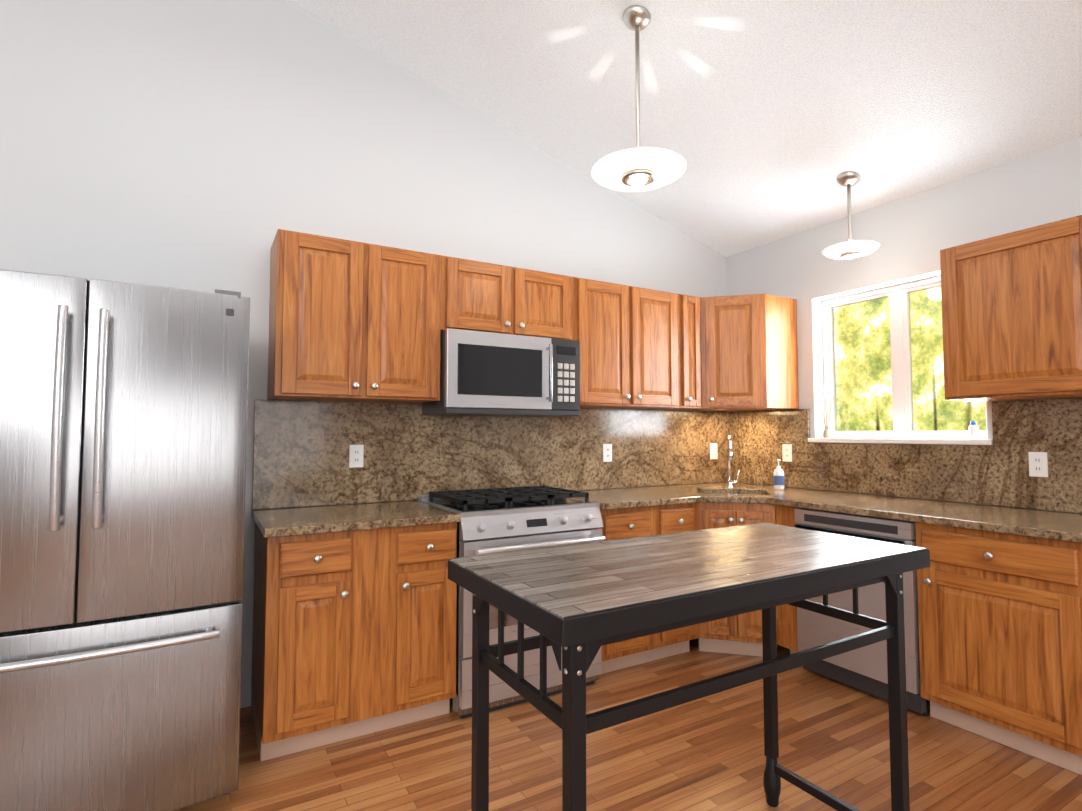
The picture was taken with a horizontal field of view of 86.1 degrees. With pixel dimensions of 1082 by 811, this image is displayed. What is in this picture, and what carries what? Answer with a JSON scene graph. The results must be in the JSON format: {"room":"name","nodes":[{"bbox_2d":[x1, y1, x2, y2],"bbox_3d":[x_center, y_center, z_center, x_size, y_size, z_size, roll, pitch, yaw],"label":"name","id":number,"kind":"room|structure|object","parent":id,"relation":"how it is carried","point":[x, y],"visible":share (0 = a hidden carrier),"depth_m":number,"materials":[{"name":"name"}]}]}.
{"room":"kitchen","nodes":[
{"label":"kitchen","id":0,"kind":"room"},
{"bbox_2d":[0,0,725,707],"bbox_3d":[-1.662,-0.871,2.705,7.280,4.553,0.100,2,-3,-30],"label":"wall","id":1,"kind":"structure","parent":0,"point":[212,146],"depth_m":2.80,"materials":[{"name":"white paint"}]},
{"bbox_2d":[267,229,446,402],"bbox_3d":[-0.909,-0.397,2.860,0.760,0.740,0.341,2,-3,-30],"label":"upper cabinet","id":2,"kind":"object","parent":1,"relation":"attached to","point":[352,321],"depth_m":2.70,"materials":[{"name":"brown wood"}]},
{"bbox_2d":[252,400,727,509],"bbox_3d":[0.030,0.271,3.563,3.231,0.520,0.020,2,-3,-30],"label":"backsplash","id":3,"kind":"structure","parent":1,"relation":"attached to","point":[301,453],"depth_m":3.26,"materials":[{"name":"stone"}]},
{"bbox_2d":[349,445,363,467],"bbox_3d":[-0.948,0.260,2.975,0.070,0.116,0.008,2,-3,-30],"label":"electrical outlet","id":4,"kind":"object","parent":3,"relation":"attached to","point":[356,452],"visible":1,"depth_m":2.97,"materials":[{"name":"white plastic"}]},
{"bbox_2d":[603,444,611,461],"bbox_3d":[0.435,0.308,3.779,0.070,0.116,0.008,2,-3,-30],"label":"electrical outlet","id":5,"kind":"object","parent":3,"relation":"attached to","point":[607,452],"visible":1,"depth_m":3.77,"materials":[{"name":"white plastic"}]},
{"bbox_2d":[710,443,717,458],"bbox_3d":[1.273,0.337,4.266,0.070,0.116,0.008,2,-3,-30],"label":"electrical outlet","id":6,"kind":"object","parent":3,"relation":"attached to","point":[713,450],"visible":1,"depth_m":4.26,"materials":[{"name":"white plastic"}]},
{"bbox_2d":[447,256,578,340],"bbox_3d":[-0.235,-0.557,3.260,0.800,0.380,0.341,2,-3,-30],"label":"upper cabinet","id":7,"kind":"object","parent":1,"relation":"attached to","point":[482,296],"depth_m":3.11,"materials":[{"name":"brown wood"}]},
{"bbox_2d":[422,328,579,416],"bbox_3d":[-0.203,-0.156,3.186,0.788,0.420,0.423,2,-3,-30],"label":"microwave","id":8,"kind":"object","parent":7,"relation":"attached to","point":[494,374],"visible":1,"depth_m":3.02,"materials":[{"name":"grey metal"}]},
{"bbox_2d":[579,278,682,410],"bbox_3d":[0.461,-0.358,3.656,0.810,0.740,0.341,2,-3,-30],"label":"upper cabinet","id":9,"kind":"object","parent":1,"relation":"attached to","point":[629,335],"depth_m":3.51,"materials":[{"name":"brown wood"}]},
{"bbox_2d":[679,294,710,410],"bbox_3d":[0.937,-0.346,3.902,0.261,0.740,0.395,2,-3,-30],"label":"upper cabinet","id":10,"kind":"object","parent":1,"relation":"attached to","point":[694,312],"depth_m":3.78,"materials":[{"name":"brown wood"}]},
{"bbox_2d":[707,294,798,411],"bbox_3d":[1.311,-0.342,3.999,0.606,0.740,0.604,2,-3,-30],"label":"upper cabinet","id":11,"kind":"object","parent":1,"relation":"attached to","point":[754,347],"depth_m":3.77,"materials":[{"name":"brown wood"}]},
{"bbox_2d":[174,619,1081,810],"bbox_3d":[-0.127,1.316,-0.038,7.280,0.080,6.200,2,-3,-30],"label":"floor","id":12,"kind":"structure","parent":0,"point":[706,753],"depth_m":2.26,"materials":[{"name":"brown wood"}]},
{"bbox_2d":[0,269,249,810],"bbox_3d":[-1.596,0.490,2.079,0.910,1.774,0.876,2,-3,-30],"label":"fridge","id":13,"kind":"object","parent":12,"relation":"on","point":[123,426],"visible":1,"depth_m":1.82,"materials":[{"name":"grey metal"}]},
{"bbox_2d":[251,522,378,761],"bbox_3d":[-1.023,0.961,2.561,0.408,0.880,0.621,2,-3,-30],"label":"base cabinet","id":14,"kind":"object","parent":12,"relation":"on","point":[354,634],"depth_m":2.31,"materials":[{"name":"brown wood"}]},
{"bbox_2d":[379,522,456,730],"bbox_3d":[-0.686,0.970,2.757,0.372,0.880,0.621,2,-3,-30],"label":"base cabinet","id":15,"kind":"object","parent":12,"relation":"on","point":[418,599],"depth_m":2.50,"materials":[{"name":"brown wood"}]},
{"bbox_2d":[252,500,460,537],"bbox_3d":[-0.864,0.507,2.664,0.795,0.033,0.651,2,-3,-30],"label":"countertop","id":16,"kind":"structure","parent":15,"relation":"on","point":[293,521],"depth_m":2.52,"materials":[{"name":"stone"}]},
{"bbox_2d":[418,486,605,718],"bbox_3d":[-0.154,0.937,2.990,0.772,0.968,0.707,2,-3,-30],"label":"stove","id":17,"kind":"object","parent":12,"relation":"on","point":[501,520],"visible":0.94,"depth_m":2.73,"materials":[{"name":"silver metal"}]},
{"bbox_2d":[598,506,658,674],"bbox_3d":[0.313,0.998,3.338,0.380,0.880,0.621,2,-3,-30],"label":"base cabinet","id":18,"kind":"object","parent":12,"relation":"on","point":[624,523],"depth_m":3.10,"materials":[{"name":"brown wood"}]},
{"bbox_2d":[655,502,706,658],"bbox_3d":[0.650,1.006,3.511,0.376,0.880,0.661,2,-3,-30],"label":"base cabinet","id":19,"kind":"object","parent":12,"relation":"on","point":[673,518],"depth_m":3.29,"materials":[{"name":"brown wood"}]},
{"bbox_2d":[575,485,763,509],"bbox_3d":[0.623,0.542,3.390,0.945,0.033,0.891,2,-3,-30],"label":"countertop","id":20,"kind":"structure","parent":19,"relation":"on","point":[628,497],"depth_m":3.32,"materials":[{"name":"stone"}]},
{"bbox_2d":[448,523,929,810],"bbox_3d":[0.430,0.877,1.556,1.233,0.950,0.563,2,-3,-30],"label":"table","id":21,"kind":"object","parent":12,"relation":"on","point":[581,604],"visible":1,"depth_m":1.41,"materials":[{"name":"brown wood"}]},
{"bbox_2d":[707,502,782,656],"bbox_3d":[1.116,0.996,3.306,0.313,0.880,0.313,2,-3,-30],"label":"base cabinet","id":22,"kind":"object","parent":12,"relation":"on","point":[741,634],"depth_m":3.29,"materials":[{"name":"brown wood"}]},
{"bbox_2d":[672,482,1081,542],"bbox_3d":[1.686,0.533,3.209,0.711,0.033,2.276,2,-3,-30],"label":"countertop","id":23,"kind":"structure","parent":22,"relation":"on","point":[1066,526],"depth_m":2.73,"materials":[{"name":"stone"}]},
{"bbox_2d":[725,436,739,487],"bbox_3d":[1.248,0.371,3.817,0.160,0.346,0.146,2,-3,-30],"label":"faucet","id":24,"kind":"object","parent":23,"relation":"on","point":[729,483],"visible":1,"depth_m":3.85,"materials":[{"name":"silver metal"}]},
{"bbox_2d":[773,459,784,489],"bbox_3d":[1.531,0.443,3.730,0.070,0.195,0.070,2,-3,-30],"label":"soap bottle","id":25,"kind":"object","parent":23,"relation":"on","point":[778,479],"visible":1,"depth_m":3.71,"materials":[{"name":"white plastic"}]},
{"bbox_2d":[794,508,929,715],"bbox_3d":[1.785,0.986,3.005,0.672,0.872,0.596,2,-3,-30],"label":"dishwasher","id":26,"kind":"object","parent":12,"relation":"on","point":[864,669],"visible":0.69,"depth_m":2.79,"materials":[{"name":"grey metal"}]},
{"bbox_2d":[915,522,1081,774],"bbox_3d":[2.110,0.958,2.498,0.661,0.880,0.597,2,-3,-30],"label":"base cabinet","id":27,"kind":"object","parent":12,"relation":"on","point":[1000,614],"depth_m":2.31,"materials":[{"name":"brown wood"}]},
{"bbox_2d":[287,0,1081,256],"bbox_3d":[-0.159,-2.350,0.119,7.406,2.052,6.200,2,-3,-30],"label":"ceiling","id":28,"kind":"structure","parent":0,"point":[768,121],"depth_m":2.84,"materials":[{"name":"white paint"}]},
{"bbox_2d":[592,5,685,191],"bbox_3d":[0.425,-1.351,2.543,0.408,0.762,0.408,2,-3,-30],"label":"pendant light","id":29,"kind":"object","parent":28,"relation":"hanging from","point":[637,169],"visible":0.98,"depth_m":2.50,"materials":[{"name":"white glass"}]},
{"bbox_2d":[822,171,879,258],"bbox_3d":[1.736,-1.061,3.259,0.284,0.476,0.284,2,-3,-30],"label":"pendant light","id":30,"kind":"object","parent":28,"relation":"hanging from","point":[850,248],"visible":1,"depth_m":3.23,"materials":[{"name":"white glass"}]},
{"bbox_2d":[726,137,1081,618],"bbox_3d":[2.989,0.023,1.898,0.190,2.690,6.100,2,-3,-30],"label":"wall","id":31,"kind":"structure","parent":0,"point":[912,235],"depth_m":3.34,"materials":[{"name":"white paint"}]},
{"bbox_2d":[808,438,992,444],"bbox_3d":[2.056,0.207,3.373,0.139,0.028,1.020,2,-3,-30],"label":"window sill","id":32,"kind":"structure","parent":31,"relation":"attached to","point":[916,441],"depth_m":3.26,"materials":[{"name":"white wood"}]},
{"bbox_2d":[819,397,832,437],"bbox_3d":[1.843,0.078,3.736,0.063,0.263,0.093,2,-3,-30],"label":"reed diffuser","id":33,"kind":"object","parent":32,"relation":"on","point":[826,432],"visible":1,"depth_m":3.72,"materials":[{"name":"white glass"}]},
{"bbox_2d":[969,421,978,438],"bbox_3d":[2.260,0.129,3.027,0.042,0.094,0.041,2,-3,-30],"label":"bottle","id":34,"kind":"object","parent":32,"relation":"on","point":[973,431],"visible":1,"depth_m":3.01,"materials":[{"name":"white plastic"}]},
{"bbox_2d":[822,276,986,438],"bbox_3d":[2.145,-0.258,3.447,0.065,0.920,0.960,2,-3,-30],"label":"window","id":35,"kind":"structure","parent":31,"relation":"in","point":[900,340],"depth_m":3.45,"materials":[{"name":"white"}]},
{"bbox_2d":[728,398,1081,512],"bbox_3d":[1.991,0.262,3.385,0.021,0.520,2.250,2,-3,-30],"label":"backsplash","id":36,"kind":"structure","parent":31,"relation":"attached to","point":[997,474],"depth_m":3.10,"materials":[{"name":"stone"}]},
{"bbox_2d":[782,444,791,461],"bbox_3d":[1.663,0.320,3.915,0.008,0.116,0.070,2,-3,-30],"label":"electrical outlet","id":37,"kind":"object","parent":36,"relation":"attached to","point":[787,451],"visible":1,"depth_m":3.91,"materials":[{"name":"white plastic"}]},
{"bbox_2d":[1028,452,1047,476],"bbox_3d":[2.349,0.278,2.738,0.008,0.116,0.070,2,-3,-30],"label":"electrical outlet","id":38,"kind":"object","parent":36,"relation":"attached to","point":[1038,464],"visible":1,"depth_m":2.73,"materials":[{"name":"white plastic"}]},
{"bbox_2d":[940,215,1081,401],"bbox_3d":[2.249,-0.406,2.653,0.342,0.740,0.610,2,-3,-30],"label":"upper cabinet","id":39,"kind":"object","parent":31,"relation":"attached to","point":[1012,302],"depth_m":2.57,"materials":[{"name":"brown wood"}]},
{"label":"outside","id":40,"kind":"structure","parent":0,"visible":0},
{"bbox_2d":[834,287,985,430],"bbox_3d":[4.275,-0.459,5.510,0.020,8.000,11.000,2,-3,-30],"label":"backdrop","id":41,"kind":"structure","parent":40,"point":[927,395],"depth_m":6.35,"materials":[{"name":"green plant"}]}
]}

